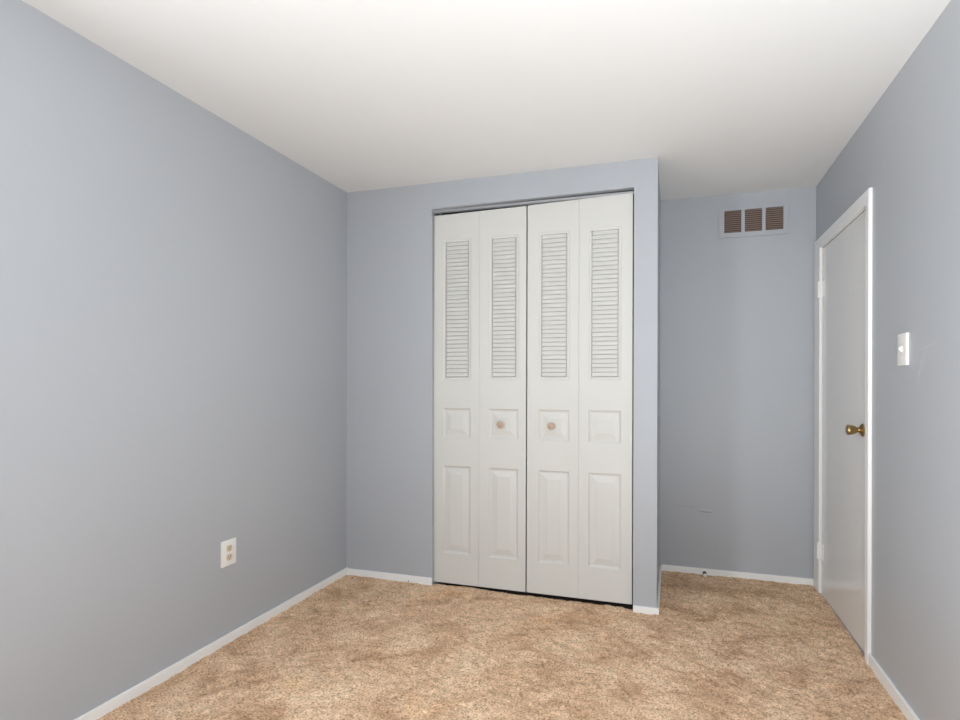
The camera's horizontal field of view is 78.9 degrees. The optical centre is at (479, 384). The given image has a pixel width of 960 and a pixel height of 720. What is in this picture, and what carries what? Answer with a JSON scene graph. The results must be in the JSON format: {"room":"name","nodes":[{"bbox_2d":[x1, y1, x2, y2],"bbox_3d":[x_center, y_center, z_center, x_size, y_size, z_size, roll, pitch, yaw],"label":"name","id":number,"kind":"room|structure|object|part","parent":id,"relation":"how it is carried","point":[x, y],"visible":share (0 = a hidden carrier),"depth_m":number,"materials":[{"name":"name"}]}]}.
{"room":"empty bedroom","nodes":[
{"label":"empty bedroom","id":0,"kind":"room"},
{"bbox_2d":[0,0,346,719],"bbox_3d":[-1.382,0.023,2.150,0.100,2.450,4.907,0,0,18],"label":"wall","id":1,"kind":"structure","parent":0,"point":[173,282],"depth_m":2.25,"materials":[{"name":"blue paint"}]},
{"bbox_2d":[74,567,346,719],"bbox_3d":[-1.451,1.176,1.773,0.012,0.068,3.950,0,0,18],"label":"baseboard","id":2,"kind":"structure","parent":1,"relation":"attached to","point":[158,678],"depth_m":2.49,"materials":[{"name":"white paint"}]},
{"bbox_2d":[221,537,235,567],"bbox_3d":[-1.153,0.770,2.675,0.011,0.118,0.092,0,0,18],"label":"wall outlet","id":3,"kind":"object","parent":1,"relation":"attached to","point":[228,547],"visible":1,"depth_m":2.67,"materials":[{"name":"white plastic"}]},
{"bbox_2d":[226,553,231,560],"bbox_3d":[-1.150,0.791,2.674,0.003,0.028,0.035,0,0,18],"label":"socket","id":4,"kind":"object","parent":3,"relation":"attached to","point":[228,555],"depth_m":2.67,"materials":[{"name":"grey plastic"}]},
{"bbox_2d":[227,545,231,551],"bbox_3d":[-1.150,0.750,2.674,0.003,0.028,0.035,0,0,18],"label":"socket","id":5,"kind":"object","parent":3,"relation":"attached to","point":[229,547],"depth_m":2.67,"materials":[{"name":"grey plastic"}]},
{"bbox_2d":[22,0,950,215],"bbox_3d":[-0.023,-1.249,1.702,2.955,0.100,4.907,0,0,18],"label":"ceiling","id":6,"kind":"structure","parent":0,"point":[728,96],"depth_m":2.26,"materials":[{"name":"paint"}]},
{"bbox_2d":[96,569,906,719],"bbox_3d":[-0.030,1.197,1.702,2.755,0.033,4.707,0,0,18],"label":"floor","id":7,"kind":"structure","parent":0,"point":[356,647],"depth_m":2.53,"materials":[{"name":"beige carpet"}]},
{"bbox_2d":[346,157,660,607],"bbox_3d":[0.168,0.027,3.718,1.861,2.450,0.757,0,0,18],"label":"wall","id":8,"kind":"structure","parent":0,"point":[390,455],"depth_m":3.50,"materials":[{"name":"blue paint"}]},
{"bbox_2d":[347,568,431,584],"bbox_3d":[-0.557,1.179,3.550,0.572,0.065,0.014,0,0,18],"label":"baseboard","id":9,"kind":"structure","parent":8,"relation":"attached to","point":[357,572],"depth_m":3.54,"materials":[{"name":"white paint"}]},
{"bbox_2d":[434,191,633,213],"bbox_3d":[0.280,-1.037,3.331,1.166,0.014,0.026,0,0,18],"label":"door track","id":10,"kind":"object","parent":8,"relation":"attached to","point":[618,193],"visible":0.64,"depth_m":3.33,"materials":[{"name":"silver metal"}]},
{"bbox_2d":[434,205,527,591],"bbox_3d":[-0.006,0.075,3.414,0.568,2.211,0.066,0,0,18],"label":"door","id":11,"kind":"structure","parent":10,"relation":"hanging from","point":[481,257],"depth_m":3.41,"materials":[{"name":"white paint"}]},
{"bbox_3d":[-0.134,-0.445,3.460,0.134,0.802,0.011,0,0,18],"label":"louver panel","id":12,"kind":"part","parent":11,"relation":"part of","materials":[{"name":"white paint"}]},
{"bbox_3d":[0.117,0.231,3.354,0.040,0.040,0.031,0,0,18],"label":"knob","id":13,"kind":"part","parent":11,"relation":"part of","materials":[{"name":"brown wood"}]},
{"bbox_3d":[0.140,-0.444,3.370,0.134,0.802,0.011,0,0,18],"label":"louver panel","id":14,"kind":"part","parent":11,"relation":"part of","materials":[{"name":"white paint"}]},
{"bbox_2d":[527,193,632,603],"bbox_3d":[0.546,0.075,3.232,0.582,2.214,0.066,0,0,18],"label":"door","id":15,"kind":"structure","parent":10,"relation":"hanging from","point":[580,291],"depth_m":3.22,"materials":[{"name":"white paint"}]},
{"bbox_3d":[0.398,0.232,3.262,0.040,0.040,0.031,0,0,18],"label":"knob","id":16,"kind":"part","parent":15,"relation":"part of","materials":[{"name":"brown wood"}]},
{"bbox_3d":[0.418,-0.443,3.278,0.134,0.802,0.011,0,0,18],"label":"louver panel","id":17,"kind":"part","parent":15,"relation":"part of","materials":[{"name":"white paint"}]},
{"bbox_3d":[0.684,-0.443,3.190,0.134,0.802,0.011,0,0,18],"label":"louver panel","id":18,"kind":"part","parent":15,"relation":"part of","materials":[{"name":"white paint"}]},
{"bbox_2d":[633,566,661,614],"bbox_3d":[0.995,1.195,3.438,0.132,0.043,0.769,0,0,18],"label":"baseboard","id":19,"kind":"structure","parent":8,"relation":"attached to","point":[640,609],"depth_m":3.08,"materials":[{"name":"white paint"}]},
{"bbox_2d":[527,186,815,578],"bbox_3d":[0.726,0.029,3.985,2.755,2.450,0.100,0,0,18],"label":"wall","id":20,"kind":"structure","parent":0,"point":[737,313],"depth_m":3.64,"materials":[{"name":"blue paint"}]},
{"bbox_2d":[662,564,812,585],"bbox_3d":[1.595,1.192,3.639,0.882,0.052,0.012,0,0,18],"label":"baseboard","id":21,"kind":"structure","parent":20,"relation":"attached to","point":[713,572],"depth_m":3.62,"materials":[{"name":"white paint"}]},
{"bbox_2d":[719,203,787,238],"bbox_3d":[1.691,-1.013,3.609,0.391,0.187,0.012,0,0,18],"label":"air vent","id":22,"kind":"object","parent":20,"relation":"in","point":[768,219],"visible":1,"depth_m":3.61,"materials":[{"name":"white metal"}]},
{"bbox_2d":[816,0,959,719],"bbox_3d":[1.329,0.030,1.255,0.100,2.450,4.907,0,0,18],"label":"wall","id":23,"kind":"structure","parent":0,"point":[906,149],"depth_m":2.06,"materials":[{"name":"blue paint"}]},
{"bbox_2d":[813,188,871,663],"bbox_3d":[1.893,0.184,2.988,0.114,2.070,1.018,0,0,18],"label":"door frame","id":24,"kind":"structure","parent":23,"relation":"attached to","point":[864,202],"depth_m":2.56,"materials":[{"name":"white paint"}]},
{"bbox_2d":[817,210,865,650],"bbox_3d":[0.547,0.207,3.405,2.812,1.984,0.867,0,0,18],"label":"door","id":25,"kind":"structure","parent":24,"relation":"in","point":[841,551],"depth_m":2.93,"materials":[{"name":"paint"}]},
{"bbox_3d":[1.705,0.206,2.654,0.064,0.061,0.061,0,0,18],"label":"knob","id":26,"kind":"part","parent":25,"relation":"part of","materials":[{"name":"gold metal"}]},
{"bbox_2d":[868,653,919,719],"bbox_3d":[1.109,1.188,0.778,0.012,0.058,3.664,0,0,18],"label":"baseboard","id":27,"kind":"structure","parent":23,"relation":"attached to","point":[899,700],"depth_m":2.25,"materials":[{"name":"white paint"}]},
{"bbox_2d":[897,332,908,365],"bbox_3d":[1.567,-0.131,2.167,0.020,0.119,0.087,0,0,18],"label":"light switch","id":28,"kind":"object","parent":23,"relation":"attached to","point":[903,339],"visible":1,"depth_m":2.15,"materials":[{"name":"white plastic"}]}
]}

